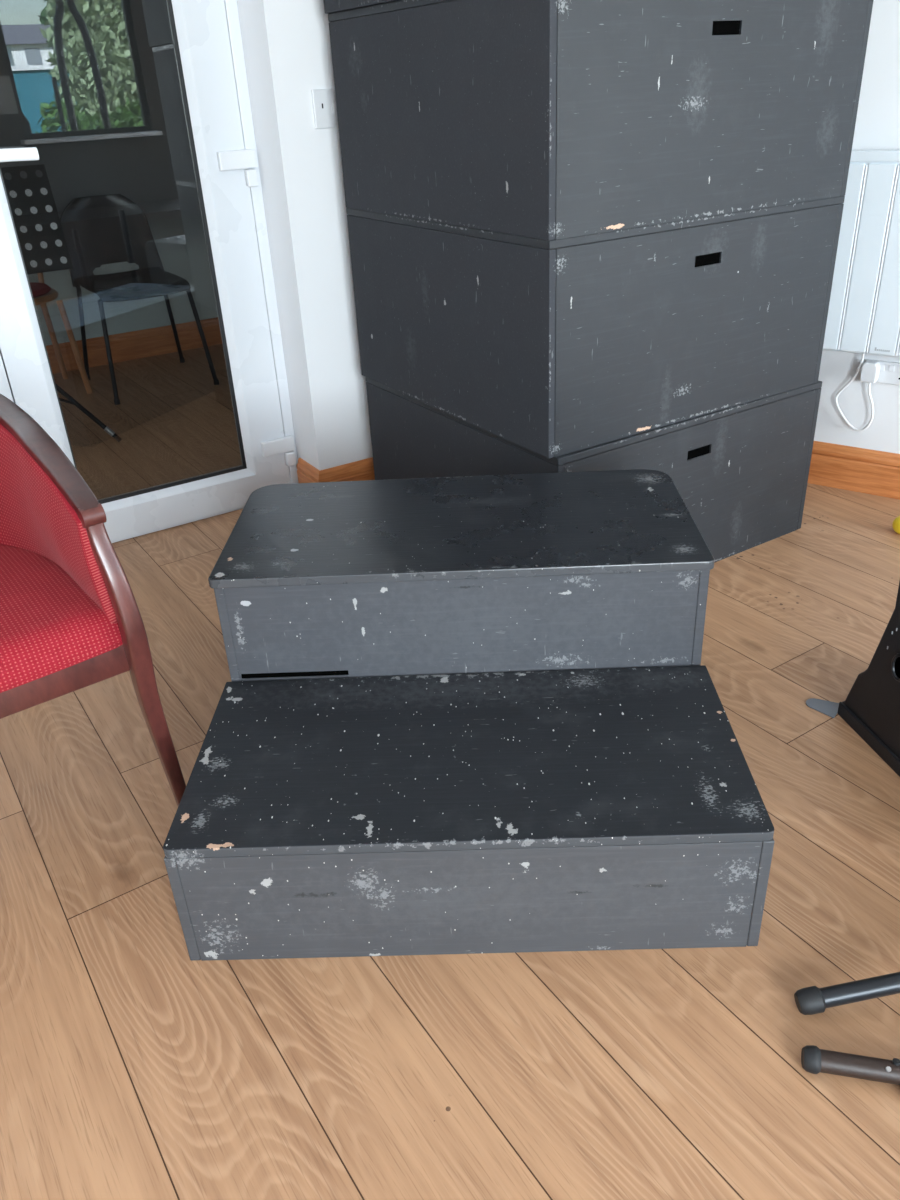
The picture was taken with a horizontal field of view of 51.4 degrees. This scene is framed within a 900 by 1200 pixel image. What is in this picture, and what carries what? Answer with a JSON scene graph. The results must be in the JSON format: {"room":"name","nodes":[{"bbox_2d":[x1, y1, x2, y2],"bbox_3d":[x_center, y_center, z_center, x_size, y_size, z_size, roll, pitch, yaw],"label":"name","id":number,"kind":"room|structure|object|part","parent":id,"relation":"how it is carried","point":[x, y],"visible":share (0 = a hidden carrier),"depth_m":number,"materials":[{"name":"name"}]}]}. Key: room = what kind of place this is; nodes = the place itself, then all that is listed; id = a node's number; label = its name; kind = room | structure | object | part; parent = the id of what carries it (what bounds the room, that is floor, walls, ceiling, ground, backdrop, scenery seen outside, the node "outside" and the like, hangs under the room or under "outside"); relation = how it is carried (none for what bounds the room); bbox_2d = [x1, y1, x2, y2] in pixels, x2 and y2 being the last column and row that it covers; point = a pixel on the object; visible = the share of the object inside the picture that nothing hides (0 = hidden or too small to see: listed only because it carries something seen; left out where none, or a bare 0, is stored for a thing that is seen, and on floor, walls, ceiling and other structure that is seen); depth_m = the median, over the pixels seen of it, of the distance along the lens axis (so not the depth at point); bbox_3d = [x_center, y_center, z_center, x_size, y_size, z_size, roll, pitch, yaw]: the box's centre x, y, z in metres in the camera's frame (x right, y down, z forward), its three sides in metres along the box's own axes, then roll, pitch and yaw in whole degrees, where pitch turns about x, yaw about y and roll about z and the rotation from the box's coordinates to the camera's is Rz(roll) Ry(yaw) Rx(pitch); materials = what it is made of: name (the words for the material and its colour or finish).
{"room":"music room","nodes":[
{"label":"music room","id":0,"kind":"room"},
{"bbox_2d":[0,0,217,345],"bbox_3d":[-1.796,-2.391,4.525,6.300,2.420,0.151,-19,33,-27],"label":"wall","id":1,"kind":"structure","parent":0,"point":[93,86],"depth_m":4.55,"materials":[{"name":"paint"}]},
{"bbox_2d":[46,317,221,373],"bbox_3d":[-2.402,-1.118,4.639,4.430,0.142,0.018,-19,33,-27],"label":"baseboard","id":2,"kind":"structure","parent":1,"relation":"attached to","point":[132,345],"depth_m":5.02,"materials":[{"name":"orange wood"}]},
{"bbox_2d":[237,0,372,469],"bbox_3d":[-1.395,-1.112,2.179,4.120,2.420,0.276,-19,33,-27],"label":"wall","id":3,"kind":"structure","parent":0,"point":[287,45],"depth_m":2.73,"materials":[{"name":"paint"}]},
{"bbox_2d":[0,0,297,542],"bbox_3d":[-0.959,-1.165,2.532,0.925,2.130,0.149,-19,33,-27],"label":"door","id":4,"kind":"structure","parent":3,"relation":"in","point":[206,34],"depth_m":2.75,"materials":[{"name":"white plastic"}]},
{"bbox_3d":[-1.129,-1.126,2.371,0.155,0.032,0.059,-19,33,-27],"label":"lever","id":5,"kind":"part","parent":4,"relation":"part of","materials":[{"name":"white plastic"}]},
{"bbox_2d":[311,88,337,128],"bbox_3d":[-0.338,-1.368,2.606,0.090,0.097,0.013,-19,33,-27],"label":"light switch","id":6,"kind":"object","parent":3,"relation":"attached to","point":[323,100],"visible":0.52,"depth_m":2.60,"materials":[{"name":"white plastic"}]},
{"bbox_2d":[297,457,374,482],"bbox_3d":[-0.044,-0.529,3.348,1.013,0.142,0.173,-19,33,-27],"label":"baseboard","id":7,"kind":"structure","parent":3,"relation":"attached to","point":[361,470],"depth_m":3.10,"materials":[{"name":"orange wood"}]},
{"bbox_2d":[0,344,899,1199],"bbox_3d":[0.324,0.189,2.226,6.492,0.060,7.729,-20,33,-28],"label":"floor","id":8,"kind":"structure","parent":0,"point":[132,1067],"depth_m":1.44,"materials":[{"name":"brown wood"}]},
{"bbox_2d":[0,164,121,441],"bbox_3d":[-1.677,-1.089,3.596,0.519,1.026,0.516,-19,33,-27],"label":"music stand","id":9,"kind":"object","parent":8,"relation":"on","point":[17,184],"visible":0.73,"depth_m":3.49,"materials":[{"name":"black metal"}]},
{"bbox_2d":[9,188,66,266],"bbox_3d":[-1.595,-1.374,3.464,0.270,0.300,0.086,-19,33,-27],"label":"sheet music","id":10,"kind":"object","parent":9,"relation":"on","point":[28,192],"visible":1,"depth_m":3.49,"materials":[{"name":"paper"}]},
{"bbox_3d":[-1.509,-0.798,3.739,0.328,0.362,0.019,-2,29,2],"label":"leg","id":11,"kind":"part","parent":9,"relation":"part of","materials":[{"name":"black metal"}]},
{"bbox_2d":[29,273,92,393],"bbox_3d":[-2.033,-1.420,4.323,0.444,0.944,0.427,-19,33,-27],"label":"bentwood chair","id":12,"kind":"object","parent":8,"relation":"on","point":[42,293],"visible":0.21,"depth_m":4.41,"materials":[{"name":"brown wood"}]},
{"bbox_3d":[-2.033,-1.392,4.333,0.420,0.033,0.420,-19,33,-27],"label":"seat","id":13,"kind":"part","parent":12,"relation":"part of","materials":[{"name":"brown wood"}]},
{"bbox_3d":[-1.965,-1.304,4.633,0.027,0.434,0.068,2,29,9],"label":"leg","id":14,"kind":"part","parent":12,"relation":"part of","materials":[{"name":"brown wood"}]},
{"bbox_3d":[-1.764,-1.186,4.400,0.074,0.435,0.027,5,30,14],"label":"leg","id":15,"kind":"part","parent":12,"relation":"part of","materials":[{"name":"brown wood"}]},
{"bbox_2d":[0,394,185,805],"bbox_3d":[-0.957,0.039,1.748,0.572,0.801,0.767,-22,34,-31],"label":"armchair","id":16,"kind":"object","parent":8,"relation":"on","point":[71,620],"visible":0.98,"depth_m":1.59,"materials":[{"name":"red fabric"}]},
{"bbox_3d":[-0.950,-0.229,1.566,0.513,0.158,0.614,-22,34,-31],"label":"arm rail","id":17,"kind":"part","parent":16,"relation":"part of","materials":[{"name":"red wood"}]},
{"bbox_3d":[-0.938,-0.130,1.611,0.494,0.327,0.571,-22,34,-31],"label":"backrest","id":18,"kind":"part","parent":16,"relation":"part of","materials":[{"name":"red fabric"}]},
{"bbox_3d":[-0.915,0.021,1.671,0.486,0.082,0.567,-22,34,-31],"label":"seat","id":19,"kind":"part","parent":16,"relation":"part of","materials":[{"name":"red fabric"}]},
{"bbox_3d":[-0.758,0.166,1.518,0.500,0.070,0.026,-22,34,-31],"label":"seat rail","id":20,"kind":"part","parent":16,"relation":"part of","materials":[{"name":"red fabric"}]},
{"bbox_3d":[-0.542,0.138,1.662,0.063,0.660,0.074,-22,34,-31],"label":"leg","id":21,"kind":"part","parent":16,"relation":"part of","materials":[{"name":"red wood"}]},
{"bbox_2d":[60,194,218,404],"bbox_3d":[-1.512,-1.454,4.449,0.516,0.830,0.631,-19,33,-27],"label":"chair","id":22,"kind":"object","parent":8,"relation":"on","point":[98,230],"visible":0.97,"depth_m":4.50,"materials":[{"name":"black plastic"}]},
{"bbox_3d":[-1.812,-1.415,4.554,0.076,0.679,0.125,-19,33,-27],"label":"leg","id":23,"kind":"part","parent":22,"relation":"part of","materials":[{"name":"black metal"}]},
{"bbox_3d":[-1.548,-1.137,4.256,0.029,0.457,0.143,-3,29,1],"label":"leg","id":24,"kind":"part","parent":22,"relation":"part of","materials":[{"name":"black metal"}]},
{"bbox_3d":[-1.652,-1.747,4.520,0.452,0.378,0.150,-19,33,-27],"label":"backrest","id":25,"kind":"part","parent":22,"relation":"part of","materials":[{"name":"black plastic"}]},
{"bbox_3d":[-1.492,-1.483,4.391,0.431,0.059,0.497,-19,33,-27],"label":"seat","id":26,"kind":"part","parent":22,"relation":"part of","materials":[{"name":"black plastic"}]},
{"bbox_3d":[-1.445,-1.543,4.750,0.076,0.679,0.125,-19,33,-27],"label":"leg","id":27,"kind":"part","parent":22,"relation":"part of","materials":[{"name":"black metal"}]},
{"bbox_3d":[-1.194,-1.260,4.444,0.143,0.457,0.029,11,32,24],"label":"leg","id":28,"kind":"part","parent":22,"relation":"part of","materials":[{"name":"black metal"}]},
{"bbox_2d":[208,469,714,681],"bbox_3d":[0.029,0.039,1.986,0.912,0.462,0.458,-2,29,2],"label":"box","id":29,"kind":"object","parent":8,"relation":"on","point":[610,569],"visible":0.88,"depth_m":1.75,"materials":[{"name":"black paint"}]},
{"bbox_3d":[-0.410,0.061,2.007,0.018,0.444,0.451,-2,29,2],"label":"panel","id":30,"kind":"part","parent":29,"relation":"part of","materials":[{"name":"grey wood"}]},
{"bbox_3d":[0.019,-0.155,1.879,0.912,0.018,0.458,-2,29,2],"label":"lid","id":31,"kind":"part","parent":29,"relation":"part of","materials":[{"name":"black paint"}]},
{"bbox_3d":[0.028,0.150,1.805,0.861,0.444,0.018,-2,29,2],"label":"panel","id":32,"kind":"part","parent":29,"relation":"part of","materials":[{"name":"grey wood"}]},
{"bbox_3d":[0.469,0.029,1.981,0.018,0.444,0.451,-2,29,2],"label":"panel","id":33,"kind":"part","parent":29,"relation":"part of","materials":[{"name":"grey wood"}]},
{"bbox_2d":[163,665,774,960],"bbox_3d":[0.031,0.354,1.644,0.914,0.242,0.451,-2,29,2],"label":"box","id":34,"kind":"object","parent":8,"relation":"on","point":[616,808],"visible":1,"depth_m":1.48,"materials":[{"name":"black paint"}]},
{"bbox_3d":[-0.416,0.379,1.662,0.018,0.224,0.451,-2,29,2],"label":"panel","id":35,"kind":"part","parent":34,"relation":"part of","materials":[{"name":"grey wood"}]},
{"bbox_3d":[0.026,0.257,1.590,0.914,0.018,0.451,-2,29,2],"label":"lid","id":36,"kind":"part","parent":34,"relation":"part of","materials":[{"name":"black paint"}]},
{"bbox_3d":[0.029,0.467,1.459,0.877,0.224,0.018,-2,29,2],"label":"panel","id":37,"kind":"part","parent":34,"relation":"part of","materials":[{"name":"grey wood"}]},
{"bbox_3d":[0.479,0.346,1.635,0.018,0.224,0.451,-2,29,2],"label":"panel","id":38,"kind":"part","parent":34,"relation":"part of","materials":[{"name":"grey wood"}]},
{"bbox_2d":[366,377,821,562],"bbox_3d":[0.399,-0.452,2.850,0.940,0.450,0.940,-20,33,-27],"label":"box","id":39,"kind":"object","parent":8,"relation":"on","point":[741,472],"visible":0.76,"depth_m":2.57,"materials":[{"name":"black wood"}]},
{"bbox_3d":[0.014,-0.307,2.643,0.018,0.431,0.940,-20,33,-27],"label":"panel","id":40,"kind":"part","parent":39,"relation":"part of","materials":[{"name":"black wood"}]},
{"bbox_3d":[0.389,-0.641,2.745,0.940,0.018,0.940,-20,33,-27],"label":"lid","id":41,"kind":"part","parent":39,"relation":"part of","materials":[{"name":"grey wood"}]},
{"bbox_2d":[346,196,844,458],"bbox_3d":[0.364,-0.858,2.625,0.940,0.479,0.940,-19,33,-27],"label":"box","id":42,"kind":"object","parent":39,"relation":"on","point":[558,347],"visible":0.94,"depth_m":2.27,"materials":[{"name":"grey wood"}]},
{"bbox_3d":[-0.025,-0.714,2.423,0.018,0.460,0.940,-19,33,-27],"label":"panel","id":43,"kind":"part","parent":42,"relation":"part of","materials":[{"name":"black wood"}]},
{"bbox_3d":[0.353,-1.059,2.513,0.940,0.018,0.940,-19,33,-27],"label":"lid","id":44,"kind":"part","parent":42,"relation":"part of","materials":[{"name":"grey wood"}]},
{"bbox_2d":[328,0,873,239],"bbox_3d":[0.341,-1.270,2.395,0.940,0.466,0.940,-19,33,-27],"label":"box","id":45,"kind":"object","parent":42,"relation":"on","point":[538,119],"visible":1,"depth_m":2.04,"materials":[{"name":"grey wood"}]},
{"bbox_2d":[324,0,398,13],"bbox_3d":[0.312,-1.672,2.166,0.940,0.460,0.940,-19,33,-27],"label":"box","id":46,"kind":"object","parent":45,"relation":"on","point":[330,6],"visible":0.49,"depth_m":2.32,"materials":[{"name":"black wood"}]},
{"bbox_3d":[0.330,-1.466,2.286,0.940,0.018,0.940,-19,33,-27],"label":"lid","id":47,"kind":"part","parent":45,"relation":"part of","materials":[{"name":"black wood"}]},
{"bbox_3d":[-0.048,-1.127,2.193,0.018,0.448,0.940,-19,33,-27],"label":"panel","id":48,"kind":"part","parent":45,"relation":"part of","materials":[{"name":"black wood"}]},
{"bbox_3d":[0.587,-1.083,2.053,0.902,0.448,0.018,-19,33,-27],"label":"panel","id":49,"kind":"part","parent":45,"relation":"part of","materials":[{"name":"grey wood"}]},
{"bbox_3d":[0.731,-1.397,2.605,0.018,0.448,0.940,-19,33,-27],"label":"panel","id":50,"kind":"part","parent":45,"relation":"part of","materials":[{"name":"grey wood"}]},
{"bbox_3d":[0.610,-0.671,2.283,0.902,0.460,0.018,-19,33,-27],"label":"panel","id":51,"kind":"part","parent":42,"relation":"part of","materials":[{"name":"grey wood"}]},
{"bbox_3d":[0.753,-0.985,2.836,0.018,0.460,0.940,-19,33,-27],"label":"panel","id":52,"kind":"part","parent":42,"relation":"part of","materials":[{"name":"grey wood"}]},
{"bbox_3d":[0.651,-0.267,2.511,0.902,0.431,0.018,-20,33,-27],"label":"panel","id":53,"kind":"part","parent":39,"relation":"part of","materials":[{"name":"black wood"}]},
{"bbox_3d":[0.785,-0.582,3.065,0.018,0.431,0.940,-20,33,-27],"label":"panel","id":54,"kind":"part","parent":39,"relation":"part of","materials":[{"name":"black wood"}]},
{"bbox_2d":[806,698,838,717],"bbox_3d":[0.811,0.231,2.038,0.069,0.002,0.060,19,36,34],"label":"flap","id":55,"kind":"object","parent":8,"relation":"on","point":[829,708],"visible":0.94,"depth_m":2.04,"materials":[{"name":"grey plastic"}]},
{"bbox_2d":[794,972,899,1014],"bbox_3d":[0.910,0.281,1.204,0.836,0.706,0.404,-2,29,2],"label":"tripod stand","id":56,"kind":"object","parent":8,"relation":"on","point":[811,1000],"visible":1,"depth_m":1.36,"materials":[{"name":"black metal"}]},
{"bbox_3d":[0.781,0.530,1.362,0.528,0.120,0.028,-4,29,-2],"label":"leg","id":57,"kind":"part","parent":56,"relation":"part of","materials":[{"name":"black metal"}]},
{"bbox_2d":[801,1045,899,1084],"bbox_3d":[0.806,0.449,0.998,0.720,0.630,0.237,4,30,12],"label":"stand","id":58,"kind":"object","parent":8,"relation":"on","point":[814,1060],"visible":1,"depth_m":1.28,"materials":[{"name":"black metal"}]},
{"bbox_2d":[837,581,899,776],"bbox_3d":[1.034,0.072,1.707,0.346,0.580,0.460,-8,29,-9],"label":"loudspeaker","id":59,"kind":"object","parent":8,"relation":"on","point":[871,708],"visible":1,"depth_m":1.85,"materials":[{"name":"black plastic"}]},
{"bbox_2d":[892,516,899,533],"bbox_3d":[1.331,-0.220,2.746,0.060,0.057,0.060,-2,29,2],"label":"ball","id":60,"kind":"object","parent":8,"relation":"on","point":[896,523],"visible":1,"depth_m":2.74,"materials":[{"name":"plastic"}]},
{"bbox_2d":[814,0,899,453],"bbox_3d":[2.741,-1.017,1.608,5.680,2.420,0.161,17,35,32],"label":"wall","id":61,"kind":"structure","parent":0,"point":[877,126],"depth_m":2.88,"materials":[{"name":"paint"}]},
{"bbox_2d":[808,441,899,499],"bbox_3d":[2.466,-0.069,2.276,4.860,0.142,0.018,17,35,32],"label":"baseboard","id":62,"kind":"structure","parent":61,"relation":"attached to","point":[862,470],"depth_m":3.02,"materials":[{"name":"orange wood"}]},
{"bbox_2d":[823,150,899,357],"bbox_3d":[1.437,-0.934,2.577,0.920,0.554,0.066,17,35,32],"label":"heater","id":63,"kind":"object","parent":61,"relation":"attached to","point":[863,317],"visible":0.57,"depth_m":2.70,"materials":[{"name":"metal"}]},
{"bbox_3d":[1.419,-1.160,2.443,0.920,0.028,0.042,17,35,32],"label":"rail","id":64,"kind":"part","parent":63,"relation":"part of","materials":[{"name":"metal"}]},
{"bbox_2d":[862,359,899,384],"bbox_3d":[1.328,-0.692,2.849,0.146,0.066,0.015,17,35,32],"label":"double socket","id":65,"kind":"object","parent":61,"relation":"attached to","point":[889,373],"visible":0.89,"depth_m":2.84,"materials":[{"name":"white plastic"}]},
{"bbox_2d":[835,354,880,430],"bbox_3d":[1.257,-0.646,2.898,0.124,0.256,0.036,17,35,32],"label":"lead","id":66,"kind":"object","parent":65,"relation":"attached to","point":[870,370],"visible":1,"depth_m":2.85,"materials":[{"name":"white plastic"}]}
]}

